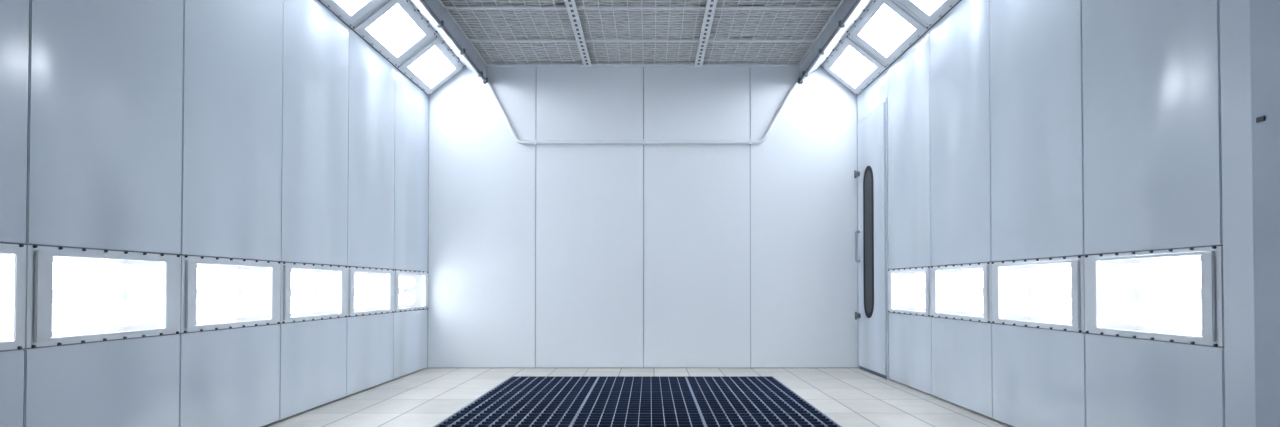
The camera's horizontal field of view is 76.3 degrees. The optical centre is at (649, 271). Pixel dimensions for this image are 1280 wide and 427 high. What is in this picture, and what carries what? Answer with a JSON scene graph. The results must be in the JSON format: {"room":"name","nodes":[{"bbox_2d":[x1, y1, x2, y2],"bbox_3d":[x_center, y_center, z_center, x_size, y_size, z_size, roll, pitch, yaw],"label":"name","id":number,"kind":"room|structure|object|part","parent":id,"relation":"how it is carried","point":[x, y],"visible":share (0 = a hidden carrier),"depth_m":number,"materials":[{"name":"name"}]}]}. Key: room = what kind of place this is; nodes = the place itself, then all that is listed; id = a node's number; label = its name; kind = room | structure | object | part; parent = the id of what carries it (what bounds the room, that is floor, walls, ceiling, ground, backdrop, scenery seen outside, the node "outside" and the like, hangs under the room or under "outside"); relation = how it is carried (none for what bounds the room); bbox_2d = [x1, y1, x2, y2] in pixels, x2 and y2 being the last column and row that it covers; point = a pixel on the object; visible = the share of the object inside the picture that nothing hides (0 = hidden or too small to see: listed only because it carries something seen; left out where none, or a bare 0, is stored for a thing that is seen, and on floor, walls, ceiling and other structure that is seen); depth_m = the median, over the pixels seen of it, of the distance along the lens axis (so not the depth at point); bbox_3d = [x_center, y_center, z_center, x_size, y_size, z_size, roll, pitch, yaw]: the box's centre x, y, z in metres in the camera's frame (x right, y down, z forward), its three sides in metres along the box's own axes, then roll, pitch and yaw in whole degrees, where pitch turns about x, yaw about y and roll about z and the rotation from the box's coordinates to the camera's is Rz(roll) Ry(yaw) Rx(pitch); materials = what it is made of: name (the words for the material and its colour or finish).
{"room":"paint spray booth","nodes":[
{"label":"paint spray booth","id":0,"kind":"room"},
{"bbox_2d":[0,0,429,426],"bbox_3d":[-1.927,-0.606,3.202,0.395,2.840,8.780,0,-1,0],"label":"wall","id":1,"kind":"structure","parent":0,"point":[261,130],"depth_m":3.83,"materials":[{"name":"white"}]},
{"bbox_2d":[0,243,25,350],"bbox_3d":[-2.147,0.074,2.209,0.187,0.347,0.974,0,-1,0],"label":"wall light","id":2,"kind":"object","parent":1,"relation":"attached to","point":[12,256],"visible":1,"depth_m":2.66,"materials":[{"name":"glass"}]},
{"bbox_2d":[25,245,180,347],"bbox_3d":[-2.147,0.092,3.144,0.187,0.347,0.884,0,-1,0],"label":"wall light","id":3,"kind":"object","parent":1,"relation":"attached to","point":[74,295],"visible":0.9,"depth_m":3.17,"materials":[{"name":"glass"}]},
{"bbox_2d":[180,255,280,332],"bbox_3d":[-2.147,0.110,4.074,0.187,0.347,0.964,0,-1,0],"label":"wall light","id":4,"kind":"object","parent":1,"relation":"attached to","point":[217,293],"visible":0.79,"depth_m":4.15,"materials":[{"name":"glass"}]},
{"bbox_2d":[280,262,346,322],"bbox_3d":[-2.147,0.129,5.059,0.187,0.347,0.994,0,-1,0],"label":"wall light","id":5,"kind":"object","parent":1,"relation":"attached to","point":[308,291],"visible":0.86,"depth_m":5.19,"materials":[{"name":"glass"}]},
{"bbox_2d":[320,0,382,26],"bbox_3d":[-1.935,-1.874,5.115,0.406,0.370,0.992,0,-1,0],"label":"light","id":6,"kind":"object","parent":1,"relation":"attached to","point":[350,12],"visible":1,"depth_m":5.49,"materials":[{"name":"glass"}]},
{"bbox_2d":[347,266,393,316],"bbox_3d":[-2.147,0.148,6.063,0.187,0.347,1.004,0,-1,0],"label":"wall light","id":7,"kind":"object","parent":1,"relation":"attached to","point":[370,291],"visible":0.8,"depth_m":6.25,"materials":[{"name":"glass"}]},
{"bbox_2d":[351,0,435,65],"bbox_3d":[-1.935,-1.855,6.115,0.406,0.370,0.992,0,-1,0],"label":"light","id":8,"kind":"object","parent":1,"relation":"attached to","point":[395,29],"visible":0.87,"depth_m":6.23,"materials":[{"name":"glass"}]},
{"bbox_2d":[394,270,427,311],"bbox_3d":[-2.147,0.167,7.073,0.187,0.347,1.004,0,-1,0],"label":"wall light","id":9,"kind":"object","parent":1,"relation":"attached to","point":[410,287],"visible":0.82,"depth_m":7.32,"materials":[{"name":"glass"}]},
{"bbox_2d":[396,34,463,94],"bbox_3d":[-1.935,-1.836,7.115,0.406,0.370,0.992,0,-1,0],"label":"light","id":10,"kind":"object","parent":1,"relation":"attached to","point":[433,63],"visible":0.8,"depth_m":7.24,"materials":[{"name":"glass"}]},
{"bbox_2d":[409,0,486,77],"bbox_3d":[-1.627,-2.010,3.229,0.205,0.270,8.780,0,-1,0],"label":"trim","id":11,"kind":"structure","parent":1,"relation":"attached to","point":[436,7],"depth_m":6.45,"materials":[{"name":"paint"}]},
{"bbox_2d":[263,368,1011,426],"bbox_3d":[-0.065,0.985,3.232,4.240,0.340,8.900,0,-1,0],"label":"floor","id":12,"kind":"structure","parent":0,"point":[426,397],"depth_m":5.51,"materials":[{"name":"tile"}]},
{"bbox_2d":[434,413,577,426],"bbox_3d":[-0.798,0.852,4.384,0.731,0.030,0.998,0,-1,0],"label":"floor grate","id":13,"kind":"object","parent":12,"relation":"in","point":[457,419],"visible":0.87,"depth_m":4.67,"materials":[{"name":"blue metal"}]},
{"bbox_3d":[-1.161,0.852,4.384,0.006,0.030,0.998,0,-1,0],"label":"rail","id":14,"kind":"part","parent":13,"relation":"part of","materials":[{"name":"blue metal"}]},
{"bbox_2d":[456,391,589,412],"bbox_3d":[-0.798,0.872,5.384,0.731,0.030,0.998,0,-1,0],"label":"floor grate","id":15,"kind":"object","parent":12,"relation":"in","point":[490,402],"visible":0.79,"depth_m":5.38,"materials":[{"name":"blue metal"}]},
{"bbox_3d":[-1.161,0.872,5.384,0.006,0.030,0.998,0,-1,0],"label":"rail","id":16,"kind":"part","parent":15,"relation":"part of","materials":[{"name":"blue metal"}]},
{"bbox_3d":[-0.436,0.872,5.384,0.006,0.030,0.998,0,-1,0],"label":"rail","id":17,"kind":"part","parent":15,"relation":"part of","materials":[{"name":"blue metal"}]},
{"bbox_2d":[490,376,598,391],"bbox_3d":[-0.798,0.891,6.384,0.731,0.030,0.998,0,-1,0],"label":"floor grate","id":18,"kind":"object","parent":12,"relation":"in","point":[513,384],"visible":0.76,"depth_m":6.38,"materials":[{"name":"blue metal"}]},
{"bbox_3d":[-1.161,0.891,6.384,0.006,0.030,0.998,0,-1,0],"label":"rail","id":19,"kind":"part","parent":18,"relation":"part of","materials":[{"name":"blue metal"}]},
{"bbox_2d":[570,413,705,426],"bbox_3d":[-0.065,0.852,4.384,0.732,0.030,0.998,0,-1,0],"label":"floor grate","id":20,"kind":"object","parent":12,"relation":"in","point":[581,419],"visible":1,"depth_m":4.67,"materials":[{"name":"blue metal"}]},
{"bbox_2d":[578,391,699,412],"bbox_3d":[-0.065,0.872,5.384,0.732,0.030,0.998,0,-1,0],"label":"floor grate","id":21,"kind":"object","parent":12,"relation":"in","point":[595,402],"visible":0.87,"depth_m":5.38,"materials":[{"name":"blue metal"}]},
{"bbox_3d":[-0.428,0.872,5.384,0.006,0.030,0.998,0,-1,0],"label":"rail","id":22,"kind":"part","parent":21,"relation":"part of","materials":[{"name":"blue metal"}]},
{"bbox_3d":[0.298,0.872,5.384,0.006,0.030,0.998,0,-1,0],"label":"rail","id":23,"kind":"part","parent":21,"relation":"part of","materials":[{"name":"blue metal"}]},
{"bbox_2d":[591,376,690,391],"bbox_3d":[-0.065,0.891,6.384,0.732,0.030,0.998,0,-1,0],"label":"floor grate","id":24,"kind":"object","parent":12,"relation":"in","point":[603,384],"visible":0.88,"depth_m":6.38,"materials":[{"name":"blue metal"}]},
{"bbox_2d":[686,376,791,391],"bbox_3d":[0.668,0.891,6.384,0.731,0.030,0.998,0,-1,0],"label":"floor grate","id":25,"kind":"object","parent":12,"relation":"in","point":[697,384],"visible":0.83,"depth_m":6.38,"materials":[{"name":"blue metal"}]},
{"bbox_3d":[1.031,0.891,6.384,0.006,0.030,0.998,0,-1,0],"label":"rail","id":26,"kind":"part","parent":25,"relation":"part of","materials":[{"name":"blue metal"}]},
{"bbox_2d":[692,391,821,412],"bbox_3d":[0.668,0.872,5.384,0.731,0.030,0.998,0,-1,0],"label":"floor grate","id":27,"kind":"object","parent":12,"relation":"in","point":[707,402],"visible":0.84,"depth_m":5.38,"materials":[{"name":"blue metal"}]},
{"bbox_3d":[1.031,0.872,5.384,0.006,0.030,0.998,0,-1,0],"label":"rail","id":28,"kind":"part","parent":27,"relation":"part of","materials":[{"name":"blue metal"}]},
{"bbox_2d":[701,413,840,426],"bbox_3d":[0.668,0.852,4.384,0.731,0.030,0.998,0,-1,0],"label":"floor grate","id":29,"kind":"object","parent":12,"relation":"in","point":[710,419],"visible":0.91,"depth_m":4.67,"materials":[{"name":"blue metal"}]},
{"bbox_3d":[1.031,0.852,4.384,0.006,0.030,0.998,0,-1,0],"label":"rail","id":30,"kind":"part","parent":29,"relation":"part of","materials":[{"name":"blue metal"}]},
{"bbox_2d":[409,1,872,51],"bbox_3d":[-0.065,-2.105,3.261,4.200,0.200,8.840,0,-1,0],"label":"ceiling","id":31,"kind":"structure","parent":0,"point":[409,1],"depth_m":6.44,"materials":[{"name":"grey paint"}]},
{"bbox_2d":[564,0,591,66],"bbox_3d":[-0.575,-1.929,5.986,0.072,0.016,3.135,0,-1,0],"label":"rail","id":32,"kind":"object","parent":31,"relation":"attached to","point":[571,7],"visible":1,"depth_m":6.50,"materials":[{"name":"grey metal"}]},
{"bbox_2d":[438,0,565,8],"bbox_3d":[-1.050,-1.969,5.619,0.944,0.043,0.796,0,-1,0],"label":"filter","id":33,"kind":"object","parent":32,"relation":"on","point":[458,3],"visible":0.93,"depth_m":5.98,"materials":[{"name":"grey fabric"}]},
{"bbox_2d":[445,5,575,40],"bbox_3d":[-1.050,-1.954,6.419,0.944,0.044,0.796,0,-1,0],"label":"filter","id":34,"kind":"object","parent":32,"relation":"on","point":[502,24],"visible":0.91,"depth_m":6.43,"materials":[{"name":"grey fabric"}]},
{"bbox_2d":[468,37,582,64],"bbox_3d":[-1.050,-1.939,7.187,0.944,0.043,0.733,0,-1,0],"label":"filter","id":35,"kind":"object","parent":32,"relation":"on","point":[512,52],"visible":0.94,"depth_m":7.21,"materials":[{"name":"grey fabric"}]},
{"bbox_2d":[576,4,705,40],"bbox_3d":[-0.065,-1.954,6.419,1.014,0.044,0.796,0,-1,0],"label":"filter","id":36,"kind":"object","parent":31,"relation":"attached to","point":[616,24],"visible":0.97,"depth_m":6.43,"materials":[{"name":"grey fabric"}]},
{"bbox_3d":[-0.065,-1.939,6.418,1.014,0.014,0.796,0,-1,0],"label":"frame","id":37,"kind":"part","parent":36,"relation":"part of","materials":[{"name":"grey metal"}]},
{"bbox_2d":[575,0,706,8],"bbox_3d":[-0.065,-1.969,5.619,1.014,0.043,0.796,0,-1,0],"label":"filter","id":38,"kind":"object","parent":31,"relation":"attached to","point":[600,3],"visible":0.99,"depth_m":5.98,"materials":[{"name":"grey fabric"}]},
{"bbox_3d":[-0.065,-1.954,5.619,1.014,0.014,0.796,0,-1,0],"label":"frame","id":39,"kind":"part","parent":38,"relation":"part of","materials":[{"name":"grey metal"}]},
{"bbox_2d":[585,37,699,64],"bbox_3d":[-0.065,-1.939,7.187,1.014,0.044,0.733,0,-1,0],"label":"filter","id":40,"kind":"object","parent":31,"relation":"attached to","point":[607,52],"visible":0.94,"depth_m":7.22,"materials":[{"name":"grey fabric"}]},
{"bbox_2d":[694,0,717,66],"bbox_3d":[0.445,-1.929,5.986,0.072,0.016,3.135,0,-1,0],"label":"rail","id":41,"kind":"object","parent":31,"relation":"attached to","point":[710,8],"visible":1,"depth_m":6.49,"materials":[{"name":"grey metal"}]},
{"bbox_2d":[703,38,815,64],"bbox_3d":[0.920,-1.938,7.187,0.944,0.042,0.733,0,-1,0],"label":"filter","id":42,"kind":"object","parent":41,"relation":"on","point":[717,52],"visible":0.9,"depth_m":7.22,"materials":[{"name":"grey fabric"}]},
{"bbox_2d":[708,3,837,40],"bbox_3d":[0.920,-1.953,6.419,0.944,0.043,0.796,0,-1,0],"label":"filter","id":43,"kind":"object","parent":41,"relation":"on","point":[784,24],"visible":0.95,"depth_m":6.42,"materials":[{"name":"grey fabric"}]},
{"bbox_2d":[716,0,843,8],"bbox_3d":[0.920,-1.969,5.619,0.944,0.043,0.796,0,-1,0],"label":"filter","id":44,"kind":"object","parent":41,"relation":"on","point":[838,3],"visible":0.98,"depth_m":5.98,"materials":[{"name":"grey fabric"}]},
{"bbox_2d":[423,52,862,367],"bbox_3d":[-0.065,-0.576,7.622,4.120,2.950,0.060,0,-1,0],"label":"wall","id":45,"kind":"structure","parent":0,"point":[541,255],"depth_m":7.59,"materials":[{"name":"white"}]},
{"bbox_2d":[419,0,487,83],"bbox_3d":[-1.531,-1.838,4.325,0.044,0.052,6.578,0,-1,0],"label":"conduit","id":46,"kind":"object","parent":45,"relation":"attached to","point":[440,24],"visible":1,"depth_m":6.28,"materials":[{"name":"grey metal"}]},
{"bbox_2d":[486,82,797,144],"bbox_3d":[-0.075,-1.469,7.583,2.910,0.583,0.051,0,-1,0],"label":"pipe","id":47,"kind":"object","parent":45,"relation":"attached to","point":[643,141],"visible":1,"depth_m":7.56,"materials":[{"name":"white metal"}]},
{"bbox_2d":[486,65,799,66],"bbox_3d":[-0.065,-1.917,7.587,2.920,0.020,0.058,0,-1,0],"label":"trim","id":48,"kind":"structure","parent":45,"relation":"attached to","point":[486,65],"depth_m":7.59,"materials":[{"name":"paint"}]},
{"bbox_2d":[798,0,861,83],"bbox_3d":[1.401,-1.838,4.325,0.044,0.052,6.578,0,-1,0],"label":"conduit","id":49,"kind":"object","parent":45,"relation":"attached to","point":[841,24],"visible":1,"depth_m":6.30,"materials":[{"name":"grey metal"}]},
{"bbox_2d":[857,0,1255,426],"bbox_3d":[1.798,-0.606,3.202,0.395,2.840,8.780,0,-1,0],"label":"wall","id":50,"kind":"structure","parent":0,"point":[1018,129],"depth_m":3.72,"materials":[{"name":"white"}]},
{"bbox_2d":[799,0,872,77],"bbox_3d":[1.498,-2.010,3.229,0.205,0.270,8.780,0,-1,0],"label":"trim","id":51,"kind":"structure","parent":50,"relation":"attached to","point":[846,5],"depth_m":6.44,"materials":[{"name":"paint"}]},
{"bbox_2d":[822,34,887,94],"bbox_3d":[1.805,-1.836,7.115,0.406,0.370,0.992,0,-1,0],"label":"light","id":52,"kind":"object","parent":50,"relation":"attached to","point":[850,63],"visible":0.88,"depth_m":7.24,"materials":[{"name":"glass"}]},
{"bbox_2d":[854,98,890,379],"bbox_3d":[1.915,-0.261,7.091,0.081,2.300,0.910,0,-1,0],"label":"door","id":53,"kind":"structure","parent":50,"relation":"in","point":[872,315],"depth_m":7.02,"materials":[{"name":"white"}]},
{"bbox_3d":[1.899,-0.229,7.466,0.049,0.292,0.022,0,-1,0],"label":"handle","id":54,"kind":"part","parent":53,"relation":"part of","materials":[{"name":"grey metal"}]},
{"bbox_2d":[848,0,929,65],"bbox_3d":[1.805,-1.855,6.115,0.406,0.370,0.992,0,-1,0],"label":"light","id":55,"kind":"object","parent":50,"relation":"attached to","point":[887,28],"visible":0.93,"depth_m":6.23,"materials":[{"name":"glass"}]},
{"bbox_2d":[888,267,930,316],"bbox_3d":[2.017,0.149,6.113,0.187,0.347,1.004,0,-1,0],"label":"wall light","id":56,"kind":"object","parent":50,"relation":"attached to","point":[909,289],"visible":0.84,"depth_m":6.34,"materials":[{"name":"glass"}]},
{"bbox_2d":[898,0,958,26],"bbox_3d":[1.805,-1.874,5.115,0.406,0.370,0.992,0,-1,0],"label":"light","id":57,"kind":"object","parent":50,"relation":"attached to","point":[930,12],"visible":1,"depth_m":5.49,"materials":[{"name":"glass"}]},
{"bbox_2d":[931,262,991,322],"bbox_3d":[2.017,0.130,5.114,0.187,0.347,0.984,0,-1,0],"label":"wall light","id":58,"kind":"object","parent":50,"relation":"attached to","point":[963,291],"visible":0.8,"depth_m":5.27,"materials":[{"name":"glass"}]},
{"bbox_2d":[991,256,1084,332],"bbox_3d":[2.017,0.111,4.126,0.187,0.347,0.980,0,-1,0],"label":"wall light","id":59,"kind":"object","parent":50,"relation":"attached to","point":[1048,293],"visible":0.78,"depth_m":4.22,"materials":[{"name":"glass"}]},
{"bbox_2d":[1084,246,1223,346],"bbox_3d":[2.017,0.093,3.194,0.187,0.347,0.871,0,-1,0],"label":"wall light","id":60,"kind":"object","parent":50,"relation":"attached to","point":[1172,295],"visible":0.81,"depth_m":3.24,"materials":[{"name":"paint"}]},
{"bbox_2d":[1250,0,1279,426],"bbox_3d":[1.909,-0.474,2.235,0.049,2.540,0.650,0,-1,0],"label":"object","id":61,"kind":"structure","parent":50,"relation":"attached to","point":[1264,14],"depth_m":2.49,"materials":[{"name":"paint"}]},
{"bbox_2d":[1256,116,1264,122],"bbox_3d":[1.882,-0.469,2.512,0.006,0.016,0.035,0,-1,0],"label":"latch plate","id":62,"kind":"object","parent":61,"relation":"attached to","point":[1262,118],"visible":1,"depth_m":2.51,"materials":[{"name":"grey metal"}]}
]}

